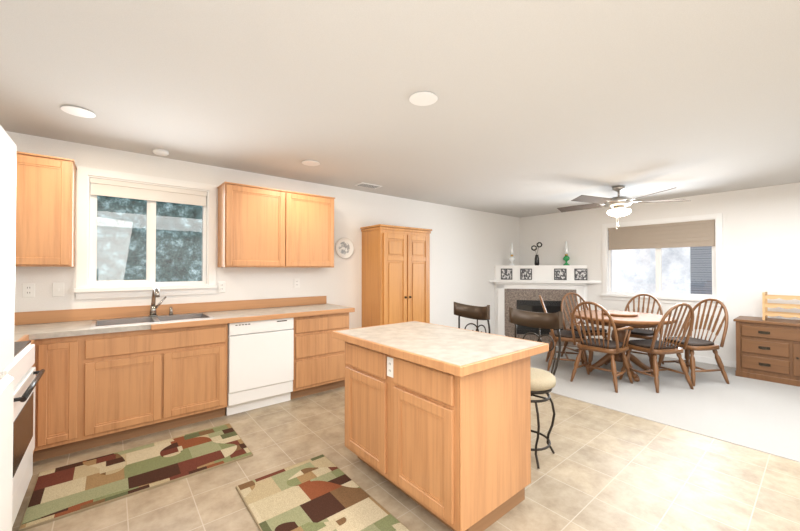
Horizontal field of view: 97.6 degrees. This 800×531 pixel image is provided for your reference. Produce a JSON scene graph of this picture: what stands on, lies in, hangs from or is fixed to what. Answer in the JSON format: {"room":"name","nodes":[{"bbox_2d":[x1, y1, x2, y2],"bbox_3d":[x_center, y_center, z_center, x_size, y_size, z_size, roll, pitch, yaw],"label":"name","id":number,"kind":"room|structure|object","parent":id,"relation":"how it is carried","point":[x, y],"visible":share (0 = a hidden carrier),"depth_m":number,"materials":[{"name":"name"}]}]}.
{"room":"dining room and kitchen","nodes":[
{"label":"dining room and kitchen","id":0,"kind":"room"},
{"bbox_2d":[6,131,519,333],"bbox_3d":[-0.477,0.187,4.964,7.920,2.430,0.150,0,-1,-39],"label":"wall","id":1,"kind":"structure","parent":0,"point":[469,249],"depth_m":4.58,"materials":[{"name":"paint"}]},
{"bbox_2d":[22,283,34,297],"bbox_3d":[-2.972,0.199,2.802,0.070,0.114,0.010,0,-1,-39],"label":"electrical outlet","id":2,"kind":"object","parent":1,"relation":"attached to","point":[28,290],"visible":1,"depth_m":2.80,"materials":[{"name":"white plastic"}]},
{"bbox_2d":[15,151,76,266],"bbox_3d":[-2.832,-0.412,2.724,0.442,0.842,0.317,0,-1,-39],"label":"upper cabinet","id":3,"kind":"object","parent":1,"relation":"attached to","point":[45,207],"visible":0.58,"depth_m":2.65,"materials":[{"name":"brown wood"}]},
{"bbox_2d":[52,283,63,296],"bbox_3d":[-2.840,0.201,2.908,0.070,0.114,0.014,0,-1,-39],"label":"light switch","id":4,"kind":"object","parent":1,"relation":"attached to","point":[57,289],"visible":1,"depth_m":2.91,"materials":[{"name":"white plastic"}]},
{"bbox_2d":[74,166,216,298],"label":"kitchen window","id":5,"kind":"structure","parent":1,"relation":"in","point":[92,183],"depth_m":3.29,"materials":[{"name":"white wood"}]},
{"bbox_2d":[14,296,325,322],"bbox_3d":[-2.150,0.427,3.469,3.136,0.100,0.018,0,-1,-39],"label":"backsplash","id":6,"kind":"structure","parent":1,"relation":"attached to","point":[240,305],"depth_m":3.28,"materials":[{"name":"brown wood"}]},
{"bbox_2d":[218,282,224,292],"bbox_3d":[-1.884,0.229,3.699,0.070,0.114,0.010,0,-1,-39],"label":"electrical outlet","id":7,"kind":"object","parent":1,"relation":"attached to","point":[221,287],"visible":1,"depth_m":3.69,"materials":[{"name":"white plastic"}]},
{"bbox_2d":[217,182,334,267],"bbox_3d":[-1.350,-0.400,3.945,1.222,0.842,0.317,0,-1,-39],"label":"upper cabinet","id":8,"kind":"object","parent":1,"relation":"attached to","point":[258,226],"visible":1,"depth_m":3.75,"materials":[{"name":"brown wood"}]},
{"bbox_2d":[294,278,299,287],"bbox_3d":[-1.244,0.214,4.227,0.070,0.114,0.010,0,-1,-39],"label":"electrical outlet","id":9,"kind":"object","parent":1,"relation":"attached to","point":[296,283],"visible":1,"depth_m":4.23,"materials":[{"name":"white plastic"}]},
{"bbox_2d":[336,237,353,258],"bbox_3d":[-0.736,-0.232,4.637,0.280,0.280,0.028,0,-1,-39],"label":"decorative plate","id":10,"kind":"object","parent":1,"relation":"attached to","point":[344,248],"visible":1,"depth_m":4.64,"materials":[{"name":"white ceramic"}]},
{"bbox_2d":[0,0,799,217],"bbox_3d":[1.542,-1.104,2.527,7.920,0.100,6.500,0,-1,-39],"label":"ceiling","id":11,"kind":"structure","parent":0,"point":[540,107],"depth_m":2.12,"materials":[{"name":"white paint"}]},
{"bbox_2d":[60,106,95,117],"bbox_3d":[-2.193,-1.050,2.389,0.180,0.010,0.180,0,-1,-39],"label":"recessed light","id":12,"kind":"object","parent":11,"relation":"in","point":[78,111],"visible":1,"depth_m":2.37,"materials":[{"name":"white"}]},
{"bbox_2d":[153,148,168,155],"bbox_3d":[-2.180,-1.029,3.190,0.124,0.034,0.124,0,-1,-39],"label":"smoke detector","id":13,"kind":"object","parent":11,"relation":"attached to","point":[160,152],"visible":1,"depth_m":3.16,"materials":[{"name":"white plastic"}]},
{"bbox_2d":[302,160,319,165],"bbox_3d":[-0.903,-1.038,3.543,0.180,0.010,0.180,0,-1,-39],"label":"recessed light","id":14,"kind":"object","parent":11,"relation":"in","point":[310,163],"visible":1,"depth_m":3.54,"materials":[{"name":"white"}]},
{"bbox_2d":[355,182,381,188],"bbox_3d":[-0.405,-1.027,4.511,0.320,0.011,0.170,0,-1,-39],"label":"ceiling vent","id":15,"kind":"object","parent":11,"relation":"in","point":[367,185],"visible":1,"depth_m":4.48,"materials":[{"name":"white"}]},
{"bbox_2d":[409,91,437,105],"bbox_3d":[0.147,-1.052,2.206,0.180,0.010,0.180,0,-1,-39],"label":"recessed light","id":16,"kind":"object","parent":11,"relation":"in","point":[424,98],"visible":1,"depth_m":2.19,"materials":[{"name":"white"}]},
{"bbox_2d":[557,186,690,228],"bbox_3d":[2.836,-0.753,4.623,1.529,0.556,1.470,0,-1,-39],"label":"ceiling fan","id":17,"kind":"object","parent":11,"relation":"hanging from","point":[618,204],"visible":1,"depth_m":4.50,"materials":[{"name":"silver metal"}]},
{"bbox_2d":[12,386,799,530],"bbox_3d":[0.431,1.417,1.585,4.740,0.100,6.200,0,-1,-39],"label":"floor","id":18,"kind":"structure","parent":0,"point":[603,469],"depth_m":2.25,"materials":[{"name":"beige tile"}]},
{"bbox_2d":[0,125,16,530],"bbox_3d":[-1.089,0.504,0.393,0.845,1.700,0.800,0,-1,-39],"label":"fridge","id":19,"kind":"object","parent":18,"relation":"on","point":[8,146],"visible":1,"depth_m":0.87,"materials":[{"name":"white metal"}]},
{"bbox_2d":[0,341,44,526],"bbox_3d":[-2.247,0.820,1.677,0.708,1.095,0.764,0,-1,-39],"label":"stove","id":20,"kind":"object","parent":18,"relation":"on","point":[21,370],"visible":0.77,"depth_m":1.86,"materials":[{"name":"white metal"}]},
{"bbox_2d":[26,335,49,461],"bbox_3d":[-2.617,0.937,2.097,0.678,0.870,0.340,0,-1,-39],"label":"base cabinet","id":21,"kind":"object","parent":18,"relation":"on","point":[41,451],"depth_m":2.42,"materials":[{"name":"brown wood"}]},
{"bbox_2d":[14,335,29,341],"bbox_3d":[-2.636,0.485,2.056,0.591,0.046,0.294,0,-1,-39],"label":"countertop","id":22,"kind":"structure","parent":21,"relation":"on","point":[17,338],"depth_m":2.25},
{"bbox_2d":[50,335,85,457],"bbox_3d":[-2.597,0.944,2.709,0.220,0.870,0.617,0,-1,-39],"label":"base cabinet","id":23,"kind":"object","parent":18,"relation":"on","point":[65,354],"depth_m":2.50,"materials":[{"name":"brown wood"}]},
{"bbox_2d":[18,423,252,530],"bbox_3d":[-1.719,1.368,2.417,1.160,0.014,0.660,0,-1,-39],"label":"area rug","id":24,"kind":"object","parent":18,"relation":"on","point":[67,490],"visible":0.93,"depth_m":2.31,"materials":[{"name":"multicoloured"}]},
{"bbox_2d":[82,323,227,449],"bbox_3d":[-2.132,0.948,3.092,0.985,0.870,0.617,0,-1,-39],"label":"base cabinet","id":25,"kind":"object","parent":18,"relation":"on","point":[112,374],"depth_m":2.81,"materials":[{"name":"brown wood"}]},
{"bbox_2d":[14,303,353,338],"bbox_3d":[-1.951,0.493,3.228,3.138,0.038,0.642,0,-1,-39],"label":"countertop","id":26,"kind":"structure","parent":25,"relation":"on","point":[80,326],"depth_m":2.97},
{"bbox_2d":[94,315,157,326],"bbox_3d":[-2.290,0.553,2.921,0.378,0.172,0.380,0,-1,-39],"label":"sink","id":27,"kind":"object","parent":26,"relation":"in","point":[145,318],"depth_m":3.03,"materials":[{"name":"silver metal"}]},
{"bbox_2d":[150,287,173,314],"bbox_3d":[-2.177,0.330,3.204,0.191,0.280,0.262,0,-1,-39],"label":"faucet","id":28,"kind":"object","parent":26,"relation":"on","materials":[{"name":"silver metal"}]},
{"bbox_2d":[154,311,209,322],"bbox_3d":[-1.972,0.556,3.183,0.377,0.172,0.380,0,-1,-39],"label":"sink","id":29,"kind":"object","parent":26,"relation":"in","point":[161,318],"depth_m":3.29,"materials":[{"name":"silver metal"}]},
{"bbox_2d":[226,318,293,415],"bbox_3d":[-1.507,0.955,3.595,0.604,0.866,0.619,0,-1,-39],"label":"dishwasher","id":30,"kind":"object","parent":18,"relation":"on","point":[260,372],"visible":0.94,"depth_m":3.34,"materials":[{"name":"white metal"}]},
{"bbox_2d":[270,311,349,398],"bbox_3d":[-1.019,0.957,4.009,0.660,0.870,0.617,0,-1,-39],"label":"base cabinet","id":31,"kind":"object","parent":18,"relation":"on","point":[319,358],"depth_m":3.74,"materials":[{"name":"brown wood"}]},
{"bbox_2d":[236,454,409,530],"bbox_3d":[-0.305,1.361,1.763,0.590,0.014,1.510,0,-1,-39],"label":"area rug","id":32,"kind":"object","parent":18,"relation":"on","point":[322,492],"visible":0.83,"depth_m":2.00,"materials":[{"name":"multicoloured fabric"}]},
{"bbox_2d":[360,224,431,326],"bbox_3d":[-0.032,0.439,4.908,0.930,1.924,0.493,0,-1,-39],"label":"pantry","id":33,"kind":"object","parent":18,"relation":"on","point":[395,274],"visible":0.69,"depth_m":4.69,"materials":[{"name":"brown wood"}]},
{"bbox_2d":[332,321,548,530],"bbox_3d":[0.200,0.919,2.275,0.791,0.910,1.186,0,-1,-39],"label":"kitchen island","id":34,"kind":"object","parent":18,"relation":"on","point":[437,421],"visible":1,"depth_m":1.89,"materials":[{"name":"brown wood"}]},
{"bbox_2d":[454,302,489,332],"bbox_3d":[0.548,0.858,3.061,0.442,1.043,0.410,0,-1,-39],"label":"bar stool","id":35,"kind":"object","parent":18,"relation":"on","point":[477,313],"visible":0.19,"depth_m":3.22,"materials":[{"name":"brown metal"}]},
{"bbox_2d":[509,307,562,468],"bbox_3d":[0.947,0.853,2.577,0.410,1.043,0.442,-1,-1,43],"label":"bar stool","id":36,"kind":"object","parent":18,"relation":"on","point":[543,381],"visible":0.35,"depth_m":2.56,"materials":[{"name":"grey metal"}]},
{"bbox_2d":[520,182,799,360],"bbox_3d":[4.588,0.187,4.927,0.150,2.430,6.350,0,-1,-39],"label":"wall","id":37,"kind":"structure","parent":0,"point":[761,238],"depth_m":4.85,"materials":[{"name":"paint"}]},
{"bbox_2d":[601,213,723,305],"bbox_3d":[4.047,-0.075,5.515,0.160,1.305,1.570,0,-1,-39],"label":"dining window","id":38,"kind":"structure","parent":37,"relation":"in","point":[696,231],"depth_m":5.43,"materials":[{"name":"white wood"}]},
{"bbox_2d":[632,350,735,367],"bbox_3d":[4.912,1.351,4.392,0.012,0.090,4.830,0,-1,-39],"label":"baseboard","id":39,"kind":"structure","parent":37,"relation":"attached to","point":[728,363],"depth_m":5.01,"materials":[{"name":"white wood"}]},
{"bbox_2d":[530,346,799,461],"bbox_3d":[3.371,1.438,4.008,2.880,0.100,6.200,0,-1,-39],"label":"floor","id":40,"kind":"structure","parent":0,"point":[759,415],"depth_m":3.62,"materials":[{"name":"white carpet"}]},
{"bbox_2d":[489,265,600,346],"bbox_3d":[2.588,0.707,6.363,1.095,1.420,1.574,0,-1,-39],"label":"fireplace","id":41,"kind":"object","parent":40,"relation":"on","point":[515,292],"visible":0.65,"depth_m":6.51,"materials":[{"name":"paint"}]},
{"bbox_2d":[501,269,511,279],"bbox_3d":[2.031,0.164,6.669,0.210,0.210,0.016,0,-1,17],"label":"picture frame","id":42,"kind":"object","parent":41,"relation":"on","point":[506,274],"visible":1,"depth_m":6.66,"materials":[{"name":"grey"}]},
{"bbox_2d":[509,243,514,264],"bbox_3d":[2.162,-0.220,6.761,0.120,0.440,0.120,0,-1,-39],"label":"oil lamp","id":43,"kind":"object","parent":41,"relation":"on","point":[511,258],"visible":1,"depth_m":6.74,"materials":[{"name":"clear glass"}]},
{"bbox_2d":[520,269,531,279],"bbox_3d":[2.366,0.163,6.568,0.210,0.210,0.016,0,-1,17],"label":"picture frame","id":44,"kind":"object","parent":41,"relation":"on","point":[525,274],"visible":1,"depth_m":6.56,"materials":[{"name":"grey"}]},
{"bbox_2d":[531,242,541,264],"bbox_3d":[2.588,-0.223,6.628,0.128,0.443,0.173,0,-1,-39],"label":"vase","id":45,"kind":"object","parent":41,"relation":"on","point":[538,244],"visible":0.98,"depth_m":6.61,"materials":[{"name":"black ceramic"}]},
{"bbox_2d":[554,269,566,279],"bbox_3d":[2.931,0.161,6.398,0.210,0.210,0.016,0,-1,17],"label":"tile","id":46,"kind":"object","parent":41,"relation":"on","point":[560,274],"visible":1,"depth_m":6.39,"materials":[{"name":"grey tile"}]},
{"bbox_2d":[563,242,569,264],"bbox_3d":[3.081,-0.223,6.484,0.120,0.440,0.120,0,-1,-39],"label":"oil lamp","id":47,"kind":"object","parent":41,"relation":"on","point":[566,258],"visible":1,"depth_m":6.46,"materials":[{"name":"green glass"}]},
{"bbox_2d":[574,269,586,279],"bbox_3d":[3.256,0.160,6.299,0.210,0.210,0.016,0,-1,17],"label":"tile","id":48,"kind":"object","parent":41,"relation":"on","point":[580,274],"visible":1,"depth_m":6.29,"materials":[{"name":"grey tile"}]},
{"bbox_2d":[539,295,589,374],"bbox_3d":[2.233,0.910,4.812,0.598,0.989,0.516,0,-1,20],"label":"dining chair","id":49,"kind":"object","parent":40,"relation":"on","point":[566,335],"visible":0.62,"depth_m":4.65,"materials":[{"name":"brown wood"}]},
{"bbox_2d":[561,292,607,363],"bbox_3d":[2.758,0.914,5.245,0.516,0.989,0.598,0,-1,-9],"label":"dining chair","id":50,"kind":"object","parent":40,"relation":"on","point":[575,328],"visible":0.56,"depth_m":5.37,"materials":[{"name":"brown wood"}]},
{"bbox_2d":[570,301,633,392],"bbox_3d":[2.359,0.903,4.139,0.598,0.989,0.582,0,-1,-39],"label":"dining chair","id":51,"kind":"object","parent":40,"relation":"on","point":[609,346],"visible":0.98,"depth_m":4.04,"materials":[{"name":"brown wood"}]},
{"bbox_2d":[570,310,675,381],"bbox_3d":[2.871,1.008,4.572,1.160,0.780,1.160,0,-1,-39],"label":"dining table","id":52,"kind":"object","parent":40,"relation":"on","point":[621,319],"visible":0.75,"depth_m":4.44,"materials":[{"name":"brown wood"}]},
{"bbox_2d":[624,294,663,365],"bbox_3d":[3.427,0.912,5.032,0.598,0.989,0.582,0,-1,-39],"label":"dining chair","id":53,"kind":"object","parent":40,"relation":"on","point":[641,333],"visible":0.29,"depth_m":5.02,"materials":[{"name":"brown wood"}]},
{"bbox_2d":[619,303,693,392],"bbox_3d":[2.998,0.902,4.062,0.516,0.989,0.598,0,-1,-13],"label":"dining chair","id":54,"kind":"object","parent":40,"relation":"on","point":[654,347],"visible":0.94,"depth_m":3.92,"materials":[{"name":"brown wood"}]},
{"bbox_2d":[658,298,729,385],"bbox_3d":[3.624,0.905,4.324,0.598,0.989,0.516,0,-1,-10],"label":"dining chair","id":55,"kind":"object","parent":40,"relation":"on","point":[696,344],"visible":0.73,"depth_m":4.21,"materials":[{"name":"brown wood"}]},
{"bbox_2d":[733,316,799,386],"bbox_3d":[4.827,1.033,4.072,0.522,0.720,1.320,0,-1,-39],"label":"dresser","id":56,"kind":"object","parent":40,"relation":"on","point":[767,349],"visible":1,"depth_m":4.21,"materials":[{"name":"brown wood"}]},
{"bbox_2d":[762,292,799,319],"bbox_3d":[4.832,0.501,4.101,0.302,0.340,0.792,0,-1,-39],"label":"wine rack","id":57,"kind":"object","parent":56,"relation":"on","point":[766,313],"visible":1,"depth_m":4.28,"materials":[{"name":"beige wood"}]},
{"label":"outside","id":58,"kind":"structure","parent":0,"visible":0},
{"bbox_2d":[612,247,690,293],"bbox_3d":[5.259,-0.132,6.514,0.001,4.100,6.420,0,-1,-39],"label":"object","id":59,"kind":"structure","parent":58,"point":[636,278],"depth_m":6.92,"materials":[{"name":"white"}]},
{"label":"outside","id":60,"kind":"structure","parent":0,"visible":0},
{"bbox_2d":[690,246,711,294],"bbox_3d":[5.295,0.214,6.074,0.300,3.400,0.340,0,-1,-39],"label":"house","id":61,"kind":"structure","parent":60,"point":[706,269],"depth_m":6.00,"materials":[{"name":"grey"}]}
]}

